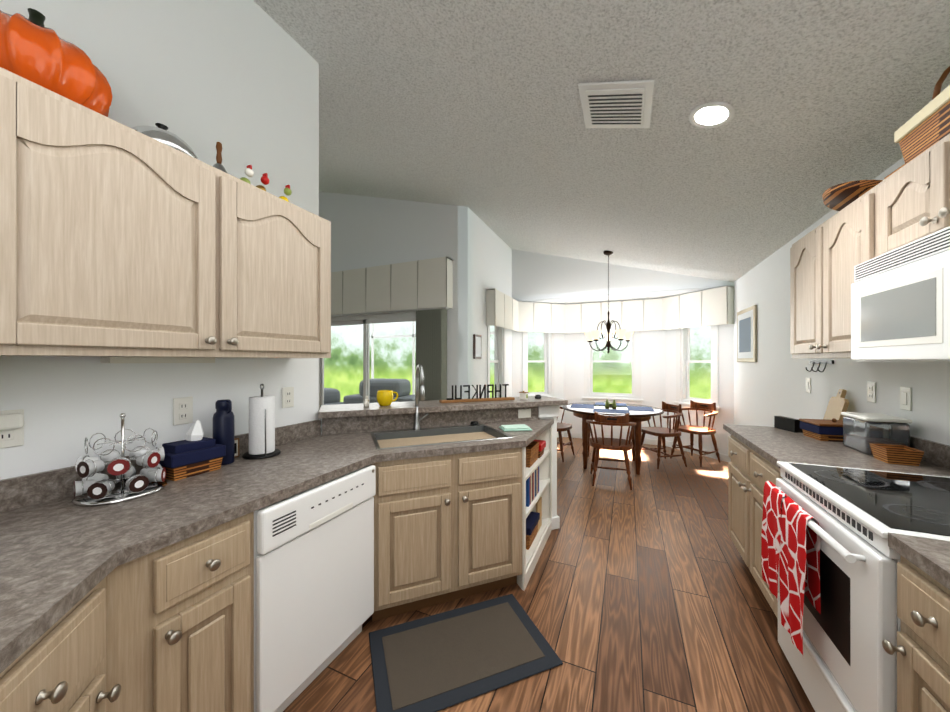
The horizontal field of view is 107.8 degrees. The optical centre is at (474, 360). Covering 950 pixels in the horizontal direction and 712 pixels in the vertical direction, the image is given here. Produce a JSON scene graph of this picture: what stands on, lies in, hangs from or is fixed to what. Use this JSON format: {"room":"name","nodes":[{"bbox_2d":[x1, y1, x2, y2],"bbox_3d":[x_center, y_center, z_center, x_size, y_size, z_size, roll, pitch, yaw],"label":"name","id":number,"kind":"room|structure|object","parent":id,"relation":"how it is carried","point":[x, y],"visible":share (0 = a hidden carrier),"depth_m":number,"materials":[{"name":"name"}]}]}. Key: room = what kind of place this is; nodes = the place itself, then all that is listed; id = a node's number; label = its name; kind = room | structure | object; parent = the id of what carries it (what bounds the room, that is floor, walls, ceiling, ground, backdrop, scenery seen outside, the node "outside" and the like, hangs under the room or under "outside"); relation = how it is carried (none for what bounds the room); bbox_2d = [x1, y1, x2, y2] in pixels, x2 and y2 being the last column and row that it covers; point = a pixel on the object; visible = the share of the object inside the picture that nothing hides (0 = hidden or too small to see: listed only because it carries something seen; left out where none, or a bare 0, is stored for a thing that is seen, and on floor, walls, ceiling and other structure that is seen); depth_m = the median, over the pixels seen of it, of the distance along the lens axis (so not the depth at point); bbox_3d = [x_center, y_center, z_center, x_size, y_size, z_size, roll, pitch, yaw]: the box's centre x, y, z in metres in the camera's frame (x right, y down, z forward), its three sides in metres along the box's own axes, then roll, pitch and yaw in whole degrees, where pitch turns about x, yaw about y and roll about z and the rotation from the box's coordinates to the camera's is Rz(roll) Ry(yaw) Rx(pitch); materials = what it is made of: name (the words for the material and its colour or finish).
{"room":"kitchen","nodes":[
{"label":"kitchen","id":0,"kind":"room"},
{"bbox_2d":[0,0,318,479],"bbox_3d":[-1.610,-0.280,1.058,0.140,3.350,2.650,0,0,24],"label":"wall","id":1,"kind":"structure","parent":0,"point":[238,80],"depth_m":1.56,"materials":[{"name":"white paint"}]},
{"bbox_2d":[0,409,23,448],"bbox_3d":[-1.492,0.220,1.104,0.035,0.120,0.075,0,0,24],"label":"electrical outlet plate","id":2,"kind":"object","parent":1,"relation":"attached to","point":[11,428],"depth_m":1.11,"materials":[{"name":"white plastic"}]},
{"bbox_2d":[0,420,319,511],"bbox_3d":[-1.509,0.429,1.082,0.019,0.100,2.515,0,0,24],"label":"backsplash","id":3,"kind":"structure","parent":1,"relation":"attached to","point":[21,491],"depth_m":1.20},
{"bbox_2d":[0,67,330,362],"bbox_3d":[-1.157,-0.383,1.443,0.368,0.785,1.180,0,0,24],"label":"upper cabinet","id":4,"kind":"object","parent":1,"relation":"attached to","point":[120,243],"visible":1,"depth_m":1.16,"materials":[{"name":"brown wood"}]},
{"bbox_2d":[0,8,111,116],"bbox_3d":[-1.358,-0.926,1.072,0.330,0.300,0.330,0,0,24],"label":"pumpkin","id":5,"kind":"object","parent":4,"relation":"on","point":[33,49],"visible":0.69,"depth_m":1.01,"materials":[{"name":"orange ceramic"}]},
{"bbox_2d":[132,123,197,158],"bbox_3d":[-1.236,-0.852,1.349,0.260,0.152,0.285,0,0,24],"label":"cake dome","id":6,"kind":"object","parent":4,"relation":"on","point":[160,133],"visible":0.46,"depth_m":1.30,"materials":[{"name":"silver metal"}]},
{"bbox_2d":[213,142,226,172],"bbox_3d":[-1.112,-0.864,1.505,0.090,0.175,0.090,0,0,24],"label":"handbell","id":7,"kind":"object","parent":4,"relation":"on","point":[218,164],"visible":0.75,"depth_m":1.50,"materials":[{"name":"brown wood"}]},
{"bbox_2d":[240,165,253,183],"bbox_3d":[-1.084,-0.833,1.601,0.158,0.112,0.055,0,0,24],"label":"rooster figurine","id":8,"kind":"object","parent":4,"relation":"on","point":[249,172],"visible":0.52,"depth_m":1.57,"materials":[{"name":"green ceramic"}]},
{"bbox_2d":[255,173,268,190],"bbox_3d":[-1.053,-0.832,1.670,0.158,0.112,0.055,0,0,24],"label":"rooster figurine","id":9,"kind":"object","parent":4,"relation":"on","point":[264,179],"visible":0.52,"depth_m":1.64,"materials":[{"name":"red ceramic"}]},
{"bbox_2d":[279,185,291,201],"bbox_3d":[-1.005,-0.832,1.780,0.158,0.112,0.055,0,0,24],"label":"rooster figurine","id":10,"kind":"object","parent":4,"relation":"on","point":[287,191],"visible":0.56,"depth_m":1.75,"materials":[{"name":"yellow"}]},
{"bbox_2d":[173,397,192,425],"bbox_3d":[-1.309,0.225,1.554,0.009,0.120,0.075,0,0,24],"label":"electrical outlet plate","id":11,"kind":"object","parent":1,"relation":"attached to","point":[182,407],"depth_m":1.55,"materials":[{"name":"white plastic"}]},
{"bbox_2d":[282,387,293,407],"bbox_3d":[-1.098,0.215,2.033,0.009,0.120,0.075,0,0,24],"label":"electrical outlet plate","id":12,"kind":"object","parent":1,"relation":"attached to","point":[287,392],"depth_m":2.03,"materials":[{"name":"white plastic"}]},
{"bbox_2d":[319,80,456,205],"bbox_3d":[-3.346,-2.650,3.081,4.670,1.375,5.190,0,0,24],"label":"ceiling","id":13,"kind":"structure","parent":0,"point":[359,155],"depth_m":3.72,"materials":[{"name":"white paint"}]},
{"bbox_2d":[319,192,471,398],"bbox_3d":[-2.263,-1.054,5.363,4.810,4.900,0.140,0,0,24],"label":"wall","id":14,"kind":"structure","parent":0,"point":[366,231],"depth_m":4.76,"materials":[{"name":"white paint"}]},
{"bbox_2d":[319,312,415,409],"bbox_3d":[-1.591,0.369,5.066,1.970,2.055,0.080,0,0,24],"label":"door","id":15,"kind":"structure","parent":14,"relation":"in","point":[366,321],"depth_m":5.04,"materials":[{"name":"white"}]},
{"bbox_2d":[331,257,452,314],"bbox_3d":[-1.470,-0.974,4.844,2.520,0.620,0.168,0,0,24],"label":"valance","id":16,"kind":"object","parent":14,"relation":"attached to","point":[422,284],"visible":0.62,"depth_m":4.58,"materials":[{"name":"white fabric"}]},
{"bbox_2d":[415,307,448,400],"bbox_3d":[-0.559,0.328,4.457,0.460,2.015,0.080,0,0,24],"label":"vertical blinds","id":17,"kind":"object","parent":14,"relation":"attached to","point":[431,341],"visible":0.56,"depth_m":4.42,"materials":[{"name":"grey fabric"}]},
{"bbox_2d":[319,405,559,529],"bbox_3d":[-0.180,0.880,2.628,1.830,1.030,0.180,0,0,-21],"label":"wall","id":18,"kind":"structure","parent":0,"point":[548,412],"depth_m":2.87,"materials":[{"name":"white paint"}]},
{"bbox_2d":[363,395,368,406],"bbox_3d":[-0.761,0.282,2.425,0.040,0.078,0.040,0,0,24],"label":"figurine","id":19,"kind":"object","parent":18,"relation":"on","point":[366,403],"visible":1,"depth_m":2.41,"materials":[{"name":"white ceramic"}]},
{"bbox_2d":[377,390,397,405],"bbox_3d":[-0.639,0.268,2.506,0.119,0.106,0.155,0,0,24],"label":"mug","id":20,"kind":"object","parent":18,"relation":"on","point":[384,397],"visible":1,"depth_m":2.45,"materials":[{"name":"yellow ceramic"}]},
{"bbox_2d":[439,384,514,402],"bbox_3d":[0.025,0.256,2.751,0.620,0.130,0.060,0,0,-21],"label":"sign","id":21,"kind":"object","parent":18,"relation":"on","point":[460,399],"visible":1,"depth_m":2.75,"materials":[{"name":"brown wood"}]},
{"bbox_2d":[519,391,528,399],"bbox_3d":[0.405,0.285,2.876,0.068,0.073,0.048,0,0,39],"label":"box","id":22,"kind":"object","parent":18,"relation":"on","point":[523,395],"visible":1,"depth_m":2.86,"materials":[{"name":"white ceramic"}]},
{"bbox_2d":[518,409,530,417],"bbox_3d":[0.397,0.420,2.760,0.115,0.070,0.009,0,0,-21],"label":"electrical outlet plate","id":23,"kind":"object","parent":18,"relation":"attached to","point":[522,413],"depth_m":2.75,"materials":[{"name":"white plastic"}]},
{"bbox_2d":[458,206,511,398],"bbox_3d":[0.236,-0.279,5.243,0.140,3.350,1.940,0,0,24],"label":"wall","id":24,"kind":"structure","parent":0,"point":[490,264],"depth_m":4.64,"materials":[{"name":"white paint"}]},
{"bbox_2d":[473,334,481,358],"bbox_3d":[0.035,-0.184,4.584,0.022,0.320,0.230,0,0,24],"label":"framed picture","id":25,"kind":"object","parent":24,"relation":"attached to","point":[477,346],"visible":0.98,"depth_m":4.55,"materials":[{"name":"brown"}]},
{"bbox_2d":[487,326,505,397],"bbox_3d":[0.287,-0.011,5.297,0.190,1.515,0.820,0,0,24],"label":"nook window","id":26,"kind":"structure","parent":24,"relation":"in","point":[499,360],"depth_m":5.54,"materials":[{"name":"white"}]},
{"bbox_2d":[512,330,563,437],"bbox_3d":[1.107,0.187,6.226,1.181,2.420,0.152,0,0,-21],"label":"wall","id":27,"kind":"structure","parent":0,"point":[517,364],"depth_m":6.29,"materials":[{"name":"white paint"}]},
{"bbox_2d":[522,332,556,397],"bbox_3d":[1.113,-0.011,6.208,0.700,1.515,0.190,0,0,-21],"label":"bay window","id":28,"kind":"structure","parent":27,"relation":"in","point":[548,361],"depth_m":6.25,"materials":[{"name":"white"}]},
{"bbox_2d":[283,437,814,711],"bbox_3d":[-1.140,1.426,3.833,8.100,0.060,8.350,0,0,24],"label":"floor","id":29,"kind":"structure","parent":0,"point":[645,594],"depth_m":1.92,"materials":[{"name":"brown wood"}]},
{"bbox_2d":[232,692,253,711],"bbox_3d":[-1.116,0.957,1.159,0.622,0.875,0.375,0,0,24],"label":"base cabinet","id":30,"kind":"object","parent":29,"relation":"on","point":[248,706],"depth_m":1.17,"materials":[{"name":"brown wood"}]},
{"bbox_2d":[254,465,375,711],"bbox_3d":[-0.896,0.958,1.600,0.610,0.863,0.604,0,0,24],"label":"dishwasher","id":31,"kind":"object","parent":29,"relation":"on","point":[313,579],"visible":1,"depth_m":1.40,"materials":[{"name":"white metal"}]},
{"bbox_2d":[308,416,463,621],"bbox_3d":[-0.478,0.935,2.329,0.493,0.919,1.060,0,0,24],"label":"base cabinet","id":32,"kind":"object","parent":29,"relation":"on","point":[376,441],"depth_m":2.26,"materials":[{"name":"brown wood"}]},
{"bbox_2d":[384,420,543,617],"bbox_3d":[-0.029,0.935,2.131,0.627,0.919,1.060,0,0,24],"label":"base cabinet","id":33,"kind":"object","parent":29,"relation":"on","point":[482,549],"depth_m":1.99,"materials":[{"name":"brown wood"}]},
{"bbox_2d":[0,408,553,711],"bbox_3d":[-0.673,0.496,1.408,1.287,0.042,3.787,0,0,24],"label":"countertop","id":34,"kind":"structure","parent":33,"relation":"on","point":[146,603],"depth_m":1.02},
{"bbox_2d":[71,413,166,505],"bbox_3d":[-1.277,0.334,1.255,0.244,0.289,0.244,0,0,24],"label":"carousel","id":35,"kind":"object","parent":34,"relation":"on","point":[92,487],"visible":1,"depth_m":1.21,"materials":[{"name":"silver metal"}]},
{"bbox_2d":[159,420,225,480],"bbox_3d":[-1.221,0.367,1.481,0.162,0.223,0.202,0,0,24],"label":"basket","id":36,"kind":"object","parent":34,"relation":"on","point":[195,452],"visible":0.92,"depth_m":1.45,"materials":[{"name":"blue fabric"}]},
{"bbox_2d":[213,399,233,464],"bbox_3d":[-1.170,0.330,1.617,0.096,0.297,0.082,0,0,24],"label":"water bottle","id":37,"kind":"object","parent":34,"relation":"on","point":[223,424],"visible":0.9,"depth_m":1.59,"materials":[{"name":"blue metal"}]},
{"bbox_2d":[234,438,238,457],"bbox_3d":[-1.201,0.433,1.708,0.023,0.092,0.062,0,0,24],"label":"block sign","id":38,"kind":"object","parent":34,"relation":"on","point":[236,447],"visible":0.44,"depth_m":1.72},
{"bbox_2d":[242,384,280,459],"bbox_3d":[-1.082,0.298,1.759,0.170,0.362,0.170,0,0,24],"label":"paper towel holder","id":39,"kind":"object","parent":34,"relation":"on","point":[261,426],"visible":1,"depth_m":1.71,"materials":[{"name":"white paper"}]},
{"bbox_2d":[499,424,531,431],"bbox_3d":[0.281,0.468,2.420,0.200,0.022,0.140,0,0,-9],"label":"dishcloth","id":40,"kind":"object","parent":34,"relation":"on","point":[515,427],"visible":1,"depth_m":2.37,"materials":[{"name":"green fabric"}]},
{"bbox_2d":[526,466,538,506],"bbox_3d":[0.350,0.866,2.478,0.150,0.218,0.302,0,0,24],"label":"books","id":41,"kind":"object","parent":33,"relation":"on","point":[532,485],"visible":0.38,"depth_m":2.40,"materials":[{"name":"blue paper"}]},
{"bbox_2d":[369,594,562,711],"bbox_3d":[-0.069,1.389,1.678,0.820,0.010,0.510,0,0,-21],"label":"area rug","id":42,"kind":"object","parent":29,"relation":"on","point":[439,662],"visible":1,"depth_m":1.62,"materials":[{"name":"grey fabric"}]},
{"bbox_2d":[544,428,551,545],"bbox_3d":[0.355,0.957,2.761,0.433,0.875,0.427,0,0,24],"label":"bookshelf","id":43,"kind":"object","parent":29,"relation":"on","point":[547,435],"depth_m":2.84,"materials":[{"name":"white wood"}]},
{"bbox_2d":[526,497,541,549],"bbox_3d":[0.375,1.167,2.572,0.182,0.255,0.406,0,0,24],"label":"basket","id":44,"kind":"object","parent":43,"relation":"on","point":[533,522],"visible":0.27,"depth_m":2.50,"materials":[{"name":"brown wicker"}]},
{"bbox_2d":[526,440,545,467],"bbox_3d":[0.397,0.670,2.582,0.176,0.130,0.413,0,0,24],"label":"basket","id":45,"kind":"object","parent":43,"relation":"on","point":[534,450],"visible":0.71,"depth_m":2.53,"materials":[{"name":"brown wicker"}]},
{"bbox_2d":[557,406,574,461],"bbox_3d":[1.161,0.986,5.067,0.456,0.825,0.542,0,0,35],"label":"chair","id":46,"kind":"object","parent":29,"relation":"on","point":[561,427],"visible":0.35,"depth_m":4.94,"materials":[{"name":"brown wood"}]},
{"bbox_2d":[586,411,635,489],"bbox_3d":[1.568,0.985,3.997,0.542,0.825,0.456,0,0,18],"label":"chair","id":47,"kind":"object","parent":29,"relation":"on","point":[596,443],"visible":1,"depth_m":3.86,"materials":[{"name":"brown wood"}]},
{"bbox_2d":[562,402,663,474],"bbox_3d":[1.827,1.012,4.662,1.268,0.767,1.268,0,0,21],"label":"round table","id":48,"kind":"object","parent":29,"relation":"on","point":[585,414],"visible":0.81,"depth_m":4.38,"materials":[{"name":"brown"}]},
{"bbox_2d":[570,399,653,413],"bbox_3d":[1.827,0.574,4.662,1.041,0.108,1.041,0,0,24],"label":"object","id":49,"kind":"object","parent":48,"relation":"on","point":[614,404],"visible":1,"depth_m":4.62,"materials":[{"name":"blue"}]},
{"bbox_2d":[641,401,686,468],"bbox_3d":[2.536,0.986,4.706,0.456,0.825,0.542,0,0,-10],"label":"chair","id":50,"kind":"object","parent":29,"relation":"on","point":[661,433],"visible":0.9,"depth_m":4.59,"materials":[{"name":"brown wood"}]},
{"bbox_2d":[670,400,720,466],"bbox_3d":[3.084,0.986,4.839,0.456,0.825,0.542,0,0,-24],"label":"chair","id":51,"kind":"object","parent":29,"relation":"on","point":[692,430],"visible":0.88,"depth_m":4.79,"materials":[{"name":"brown wood"}]},
{"bbox_2d":[723,428,781,618],"bbox_3d":[1.949,0.957,1.974,0.637,0.875,0.960,0,0,24],"label":"base cabinet","id":52,"kind":"object","parent":29,"relation":"on","point":[755,455],"depth_m":2.12,"materials":[{"name":"brown wood"}]},
{"bbox_2d":[723,424,949,476],"bbox_3d":[1.973,0.498,2.019,0.652,0.038,1.058,0,0,24],"label":"countertop","id":53,"kind":"structure","parent":52,"relation":"on","point":[777,444],"depth_m":1.83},
{"bbox_2d":[774,416,802,432],"bbox_3d":[2.188,0.437,2.390,0.100,0.085,0.170,0,0,4],"label":"smart display","id":54,"kind":"object","parent":53,"relation":"on","point":[787,424],"visible":0.77,"depth_m":2.37,"materials":[{"name":"black plastic"}]},
{"bbox_2d":[799,418,842,441],"bbox_3d":[2.196,0.415,2.116,0.256,0.127,0.196,0,0,16],"label":"lidded basket","id":55,"kind":"object","parent":53,"relation":"on","point":[824,430],"visible":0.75,"depth_m":2.07,"materials":[{"name":"brown wood"}]},
{"bbox_2d":[823,389,848,419],"bbox_3d":[2.394,0.332,2.297,0.093,0.292,0.180,0,0,24],"label":"cutting board","id":56,"kind":"object","parent":53,"relation":"on","point":[838,404],"visible":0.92,"depth_m":2.28,"materials":[{"name":"brown wood"}]},
{"bbox_2d":[841,412,911,454],"bbox_3d":[2.107,0.384,1.828,0.168,0.190,0.228,0,0,24],"label":"storage container","id":57,"kind":"object","parent":53,"relation":"on","point":[861,431],"visible":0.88,"depth_m":1.75,"materials":[{"name":"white plastic"}]},
{"bbox_2d":[869,443,923,465],"bbox_3d":[1.991,0.444,1.639,0.124,0.070,0.124,0,0,24],"label":"basket","id":58,"kind":"object","parent":53,"relation":"on","point":[897,454],"visible":1,"depth_m":1.60,"materials":[{"name":"brown wicker"}]},
{"bbox_2d":[761,461,949,711],"bbox_3d":[1.563,0.850,1.204,0.721,1.090,0.760,0,0,24],"label":"range","id":59,"kind":"object","parent":29,"relation":"on","point":[830,558],"visible":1,"depth_m":1.22,"materials":[{"name":"white metal"}]},
{"bbox_2d":[882,544,949,711],"bbox_3d":[1.385,0.956,0.696,0.637,0.875,0.310,0,0,24],"label":"base cabinet","id":60,"kind":"object","parent":29,"relation":"on","point":[923,600],"depth_m":0.87,"materials":[{"name":"brown wood"}]},
{"bbox_2d":[888,532,949,583],"bbox_3d":[1.385,0.498,0.686,0.652,0.038,0.328,0,0,24],"label":"countertop","id":61,"kind":"structure","parent":60,"relation":"on","point":[934,554],"depth_m":0.88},
{"bbox_2d":[253,0,949,281],"bbox_3d":[0.722,-1.545,2.270,3.430,1.036,6.990,0,0,24],"label":"ceiling","id":62,"kind":"structure","parent":0,"point":[475,106],"depth_m":1.97,"materials":[{"name":"white paint"}]},
{"bbox_2d":[585,250,633,352],"bbox_3d":[1.835,-0.801,4.760,0.650,1.397,0.630,0,0,24],"label":"chandelier","id":63,"kind":"object","parent":62,"relation":"hanging from","point":[608,337],"visible":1,"depth_m":4.71,"materials":[{"name":"brown metal"}]},
{"bbox_2d":[578,80,654,127],"bbox_3d":[0.796,-1.436,1.958,0.368,0.110,0.380,0,0,24],"label":"ceiling vent","id":64,"kind":"object","parent":62,"relation":"in","point":[622,104],"visible":1,"depth_m":1.92,"materials":[{"name":"white"}]},
{"bbox_2d":[689,102,734,127],"bbox_3d":[1.263,-1.311,1.851,0.204,0.061,0.210,0,0,24],"label":"recessed light","id":65,"kind":"object","parent":62,"relation":"in","point":[711,114],"visible":1,"depth_m":1.84,"materials":[{"name":"white"}]},
{"bbox_2d":[563,330,665,445],"bbox_3d":[2.405,0.186,6.083,1.770,2.420,0.152,0,0,24],"label":"wall","id":66,"kind":"structure","parent":0,"point":[653,368],"depth_m":5.84,"materials":[{"name":"white paint"}]},
{"bbox_2d":[486,286,733,332],"bbox_3d":[1.990,-0.751,5.142,3.150,0.515,1.930,0,0,24],"label":"valance","id":67,"kind":"object","parent":66,"relation":"attached to","point":[711,307],"visible":0.98,"depth_m":5.66,"materials":[{"name":"white fabric"}]},
{"bbox_2d":[582,331,642,404],"bbox_3d":[2.397,-0.011,6.066,0.980,1.515,0.190,0,0,24],"label":"bay window","id":68,"kind":"structure","parent":66,"relation":"in","point":[591,395],"depth_m":6.03,"materials":[{"name":"white"}]},
{"bbox_2d":[512,249,731,301],"bbox_3d":[2.104,-1.484,5.404,3.150,0.920,0.140,0,0,24],"label":"wall","id":69,"kind":"structure","parent":0,"point":[535,274],"depth_m":5.53,"materials":[{"name":"white paint"}]},
{"bbox_2d":[512,281,733,304],"bbox_3d":[2.266,-1.064,5.769,3.430,0.080,0.940,0,0,24],"label":"ceiling soffit","id":70,"kind":"structure","parent":0,"point":[597,299],"depth_m":5.51,"materials":[{"name":"white paint"}]},
{"bbox_2d":[665,285,733,461],"bbox_3d":[3.385,0.186,5.221,0.152,2.420,1.181,0,0,-21],"label":"wall","id":71,"kind":"structure","parent":0,"point":[725,415],"depth_m":4.89,"materials":[{"name":"white paint"}]},
{"bbox_2d":[673,325,719,413],"bbox_3d":[3.368,-0.011,5.214,0.190,1.515,0.700,0,0,-21],"label":"window","id":72,"kind":"structure","parent":71,"relation":"in","point":[683,375],"depth_m":5.39,"materials":[{"name":"white"}]},
{"bbox_2d":[734,158,949,445],"bbox_3d":[2.199,0.155,1.541,0.140,2.480,6.850,0,0,24],"label":"wall","id":73,"kind":"structure","parent":0,"point":[769,384],"depth_m":2.91,"materials":[{"name":"white paint"}]},
{"bbox_2d":[737,305,756,361],"bbox_3d":[3.265,-0.304,4.170,0.028,0.640,0.680,0,0,24],"label":"framed picture","id":74,"kind":"object","parent":73,"relation":"attached to","point":[746,334],"visible":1,"depth_m":4.08,"materials":[{"name":"beige wood"}]},
{"bbox_2d":[806,378,810,392],"bbox_3d":[2.653,0.195,2.756,0.009,0.120,0.075,0,0,24],"label":"electrical outlet plate","id":75,"kind":"object","parent":73,"relation":"attached to","point":[808,380],"depth_m":2.74,"materials":[{"name":"white plastic"}]},
{"bbox_2d":[805,360,833,371],"bbox_3d":[2.542,0.041,2.576,0.064,0.086,0.320,0,0,24],"label":"hook rail","id":76,"kind":"object","parent":73,"relation":"attached to","point":[825,362],"visible":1,"depth_m":2.55,"materials":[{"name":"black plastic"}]},
{"bbox_2d":[790,190,869,358],"bbox_3d":[2.070,-0.395,1.855,0.320,0.760,0.880,0,0,24],"label":"upper cabinet","id":77,"kind":"object","parent":73,"relation":"attached to","point":[822,263],"depth_m":1.86,"materials":[{"name":"brown wood"}]},
{"bbox_2d":[822,180,882,210],"bbox_3d":[2.032,-0.851,1.806,0.310,0.136,0.330,0,0,24],"label":"basket tray","id":78,"kind":"object","parent":77,"relation":"on","point":[839,197],"visible":0.44,"depth_m":1.80,"materials":[{"name":"brown wicker"}]},
{"bbox_2d":[867,382,875,402],"bbox_3d":[2.338,0.185,2.043,0.009,0.120,0.075,0,0,24],"label":"electrical outlet plate","id":79,"kind":"object","parent":73,"relation":"attached to","point":[871,386],"depth_m":2.03,"materials":[{"name":"white plastic"}]},
{"bbox_2d":[900,386,911,410],"bbox_3d":[2.227,0.195,1.792,0.009,0.120,0.075,0,0,24],"label":"light switch","id":80,"kind":"object","parent":73,"relation":"attached to","point":[905,392],"depth_m":1.78,"materials":[{"name":"white plastic"}]},
{"bbox_2d":[870,134,949,258],"bbox_3d":[1.739,-0.601,1.105,0.320,0.348,0.760,0,0,24],"label":"upper cabinet","id":81,"kind":"object","parent":73,"relation":"attached to","point":[909,202],"depth_m":1.31,"materials":[{"name":"brown wood"}]},
{"bbox_2d":[884,164,904,178],"bbox_3d":[1.909,-0.806,1.467,0.160,0.060,0.190,0,0,24],"label":"basket","id":82,"kind":"object","parent":81,"relation":"on","point":[894,171],"visible":0.04,"depth_m":1.52,"materials":[{"name":"beige wicker"}]},
{"bbox_2d":[851,226,949,361],"bbox_3d":[1.700,-0.209,1.122,0.394,0.428,0.754,0,0,24],"label":"microwave","id":83,"kind":"object","parent":81,"relation":"attached to","point":[900,304],"visible":1,"depth_m":1.24,"materials":[{"name":"white plastic"}]},
{"bbox_2d":[894,66,949,164],"bbox_3d":[1.780,-0.935,1.174,0.314,0.317,0.408,0,0,24],"label":"basket","id":84,"kind":"object","parent":81,"relation":"on","point":[925,128],"visible":0.88,"depth_m":1.28,"materials":[{"name":"brown wicker"}]},
{"bbox_2d":[910,436,949,467],"bbox_3d":[2.043,0.430,1.391,0.019,0.099,2.150,0,0,24],"label":"backsplash","id":85,"kind":"structure","parent":73,"relation":"attached to","point":[934,452],"depth_m":1.61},
{"label":"outside","id":86,"kind":"structure","parent":0,"visible":0},
{"bbox_2d":[324,321,710,401],"bbox_3d":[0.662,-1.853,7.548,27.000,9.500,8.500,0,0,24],"label":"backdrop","id":87,"kind":"structure","parent":86,"point":[329,373],"depth_m":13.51,"materials":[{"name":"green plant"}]},
{"bbox_3d":[-1.624,1.447,6.998,4.660,0.060,3.350,0,0,24],"label":"lanai","id":88,"kind":"object","parent":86,"visible":0},
{"bbox_2d":[324,388,342,404],"bbox_3d":[-3.036,0.977,6.719,1.000,0.880,0.700,0,0,39],"label":"outdoor chair","id":89,"kind":"object","parent":88,"relation":"on","point":[333,399],"depth_m":6.56,"materials":[{"name":"grey fabric"}]},
{"bbox_2d":[343,378,414,403],"bbox_3d":[-1.655,0.877,6.383,1.400,1.080,0.600,0,0,16],"label":"outdoor sofa","id":90,"kind":"object","parent":88,"relation":"on","point":[405,389],"depth_m":6.16,"materials":[{"name":"grey fabric"}]},
{"bbox_2d":[370,321,493,394],"bbox_3d":[-0.952,0.107,8.472,4.500,2.620,0.050,0,0,24],"label":"cage","id":91,"kind":"object","parent":88,"relation":"on","point":[412,335],"depth_m":8.79,"materials":[{"name":"white"}]}
]}

